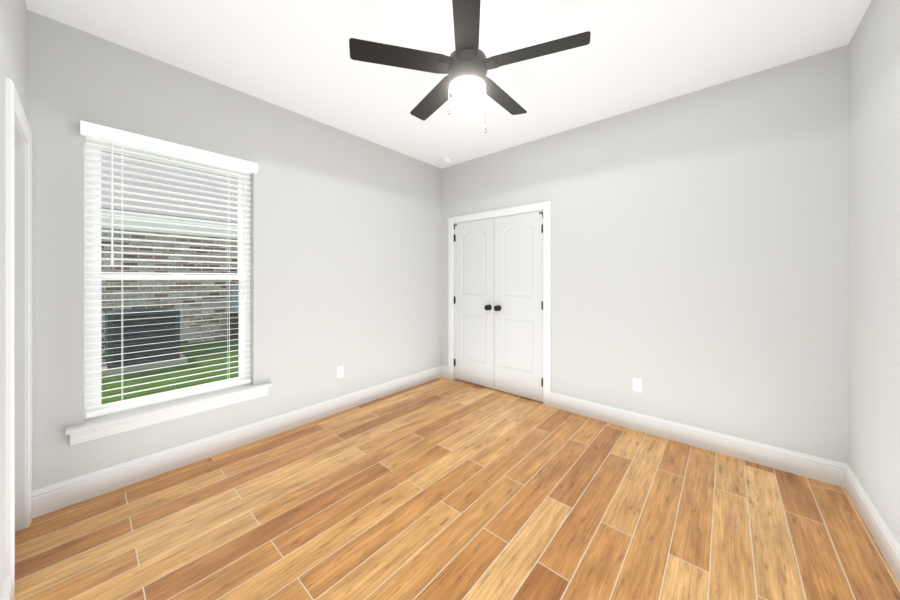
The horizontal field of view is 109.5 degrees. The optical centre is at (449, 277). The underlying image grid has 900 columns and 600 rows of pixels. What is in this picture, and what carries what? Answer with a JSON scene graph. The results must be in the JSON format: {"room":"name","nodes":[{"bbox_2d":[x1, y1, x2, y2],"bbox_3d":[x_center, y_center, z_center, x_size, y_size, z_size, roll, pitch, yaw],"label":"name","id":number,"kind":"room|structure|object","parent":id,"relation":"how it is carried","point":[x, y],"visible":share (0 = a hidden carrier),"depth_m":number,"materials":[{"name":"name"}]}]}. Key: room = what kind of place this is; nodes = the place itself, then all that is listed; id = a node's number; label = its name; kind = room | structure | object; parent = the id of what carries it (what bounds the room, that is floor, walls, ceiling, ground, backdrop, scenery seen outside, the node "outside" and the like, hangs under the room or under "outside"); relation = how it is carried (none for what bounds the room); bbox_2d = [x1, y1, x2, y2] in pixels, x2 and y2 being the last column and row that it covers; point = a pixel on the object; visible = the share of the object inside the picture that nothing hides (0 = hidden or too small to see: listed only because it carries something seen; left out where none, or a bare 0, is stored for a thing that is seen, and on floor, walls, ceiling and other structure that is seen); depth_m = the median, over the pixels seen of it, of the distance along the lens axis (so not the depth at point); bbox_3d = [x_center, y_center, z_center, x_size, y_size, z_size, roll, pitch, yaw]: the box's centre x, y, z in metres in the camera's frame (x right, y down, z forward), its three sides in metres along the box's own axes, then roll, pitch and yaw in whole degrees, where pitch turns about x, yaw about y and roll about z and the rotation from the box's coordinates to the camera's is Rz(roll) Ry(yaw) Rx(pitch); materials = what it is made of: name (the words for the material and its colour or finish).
{"room":"empty bedroom","nodes":[
{"label":"empty bedroom","id":0,"kind":"room"},
{"bbox_2d":[0,0,26,590],"bbox_3d":[-1.046,-0.075,0.558,3.470,2.790,0.120,0,0,41],"label":"wall","id":1,"kind":"structure","parent":0,"point":[13,40],"depth_m":1.25,"materials":[{"name":"grey paint"}]},
{"bbox_2d":[0,573,12,599],"bbox_3d":[-0.731,1.245,0.376,2.715,0.150,0.017,0,0,41],"label":"baseboard","id":2,"kind":"structure","parent":1,"relation":"attached to","point":[6,593],"depth_m":1.23,"materials":[{"name":"white wood"}]},
{"bbox_2d":[6,78,31,599],"bbox_3d":[-2.070,0.261,1.460,0.716,2.118,0.140,0,0,41],"label":"door frame","id":3,"kind":"structure","parent":1,"relation":"attached to","point":[14,110],"depth_m":1.66,"materials":[{"name":"white wood"}]},
{"bbox_2d":[27,10,441,489],"bbox_3d":[-1.439,-0.075,2.940,0.250,2.790,5.360,0,0,41],"label":"wall","id":4,"kind":"structure","parent":0,"point":[346,249],"depth_m":2.63,"materials":[{"name":"grey paint"}]},
{"bbox_2d":[65,136,271,444],"bbox_3d":[-1.912,0.043,2.292,0.217,1.865,1.092,0,0,41],"label":"window","id":5,"kind":"structure","parent":4,"relation":"in","point":[96,331],"depth_m":2.13,"materials":[{"name":"white plastic"}]},
{"bbox_2d":[80,120,257,417],"bbox_3d":[-1.894,-0.035,2.243,0.134,1.766,0.930,0,0,41],"label":"window blind","id":6,"kind":"object","parent":5,"relation":"attached to","point":[101,134],"visible":0.98,"depth_m":2.18,"materials":[{"name":"white plastic"}]},
{"bbox_2d":[32,365,443,518],"bbox_3d":[-1.207,1.245,3.004,0.017,0.150,3.360,0,0,41],"label":"baseboard","id":7,"kind":"structure","parent":4,"relation":"attached to","point":[62,494],"depth_m":2.28,"materials":[{"name":"white wood"}]},
{"bbox_2d":[337,365,343,377],"bbox_3d":[-1.086,0.930,3.150,0.008,0.115,0.070,0,0,41],"label":"electrical outlet","id":8,"kind":"object","parent":4,"relation":"attached to","point":[340,371],"visible":1,"depth_m":3.15,"materials":[{"name":"white plastic"}]},
{"bbox_2d":[25,0,871,168],"bbox_3d":[-0.084,-1.520,1.763,3.840,0.100,5.360,0,0,41],"label":"ceiling","id":9,"kind":"structure","parent":0,"point":[292,55],"depth_m":2.04,"materials":[{"name":"white paint"}]},
{"bbox_2d":[441,157,452,163],"bbox_3d":[-0.041,-1.446,3.924,0.148,0.048,0.148,0,0,41],"label":"smoke detector","id":10,"kind":"object","parent":9,"relation":"attached to","point":[446,160],"visible":1,"depth_m":3.88,"materials":[{"name":"white plastic"}]},
{"bbox_2d":[349,0,590,132],"bbox_3d":[0.129,-1.162,1.915,1.294,0.616,1.242,0,0,41],"label":"ceiling fan","id":11,"kind":"object","parent":9,"relation":"hanging from","point":[466,65],"visible":1,"depth_m":1.78,"materials":[{"name":"black metal"}]},
{"bbox_2d":[15,377,899,599],"bbox_3d":[-0.084,1.370,1.763,3.840,0.100,5.360,0,0,41],"label":"floor","id":12,"kind":"structure","parent":0,"point":[441,488],"depth_m":1.72,"materials":[{"name":"brown wood"}]},
{"bbox_2d":[442,44,848,463],"bbox_3d":[1.238,-0.075,3.184,3.470,2.790,0.120,0,0,41],"label":"wall","id":13,"kind":"structure","parent":0,"point":[699,258],"depth_m":2.45,"materials":[{"name":"grey paint"}]},
{"bbox_2d":[454,211,542,401],"bbox_3d":[0.506,0.300,3.730,1.238,2.015,0.109,0,0,41],"label":"closet door","id":14,"kind":"structure","parent":13,"relation":"in","point":[498,303],"depth_m":3.68,"materials":[{"name":"white wood"}]},
{"bbox_2d":[448,201,550,405],"bbox_3d":[0.551,0.295,3.781,1.270,2.050,0.122,0,0,41],"label":"door frame","id":15,"kind":"structure","parent":13,"relation":"attached to","point":[453,272],"depth_m":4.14,"materials":[{"name":"white wood"}]},
{"bbox_2d":[633,378,641,392],"bbox_3d":[1.626,0.930,2.761,0.070,0.115,0.008,0,0,41],"label":"electrical outlet","id":16,"kind":"object","parent":13,"relation":"attached to","point":[637,384],"visible":1,"depth_m":2.76,"materials":[{"name":"white plastic"}]},
{"bbox_2d":[550,392,848,485],"bbox_3d":[1.761,1.245,2.638,1.924,0.150,0.017,0,0,41],"label":"baseboard","id":17,"kind":"structure","parent":13,"relation":"attached to","point":[825,470],"depth_m":2.42,"materials":[{"name":"white wood"}]},
{"bbox_2d":[849,0,899,540],"bbox_3d":[1.319,-0.075,0.542,0.120,2.790,5.360,0,0,41],"label":"wall","id":18,"kind":"structure","parent":0,"point":[874,253],"depth_m":1.64,"materials":[{"name":"grey paint"}]},
{"bbox_2d":[840,462,899,583],"bbox_3d":[1.399,1.245,0.738,0.017,0.150,3.360,0,0,41],"label":"baseboard","id":19,"kind":"structure","parent":18,"relation":"attached to","point":[883,535],"depth_m":1.62,"materials":[{"name":"white wood"}]},
{"label":"outside","id":20,"kind":"structure","parent":0,"visible":0},
{"bbox_2d":[102,338,237,403],"bbox_3d":[-7.890,1.530,9.237,17.750,0.100,32.000,0,0,41],"label":"grass","id":21,"kind":"structure","parent":20,"point":[173,375],"depth_m":4.88,"materials":[{"name":"green plant"}]},
{"bbox_2d":[102,353,187,375],"bbox_3d":[-5.307,1.440,5.495,1.040,0.080,1.040,0,0,41],"label":"pad","id":22,"kind":"object","parent":21,"relation":"on","point":[142,367],"depth_m":5.14,"materials":[{"name":"grey concrete"}]},
{"bbox_2d":[105,307,179,368],"bbox_3d":[-5.307,0.967,5.495,0.860,0.866,0.860,0,0,41],"label":"ac unit","id":23,"kind":"object","parent":22,"relation":"on","point":[166,339],"depth_m":5.21,"materials":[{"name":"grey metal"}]},
{"bbox_2d":[101,151,237,353],"bbox_3d":[-9.086,-2.230,10.277,9.180,7.420,32.000,0,0,41],"label":"wall","id":24,"kind":"structure","parent":21,"relation":"on","point":[194,324],"depth_m":7.20,"materials":[{"name":"brick"}]},
{"bbox_2d":[228,286,237,338],"bbox_3d":[-5.238,0.480,7.859,0.158,2.000,0.380,0,0,41],"label":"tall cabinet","id":25,"kind":"object","parent":21,"relation":"on","point":[233,330],"depth_m":7.73,"materials":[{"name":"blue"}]}
]}

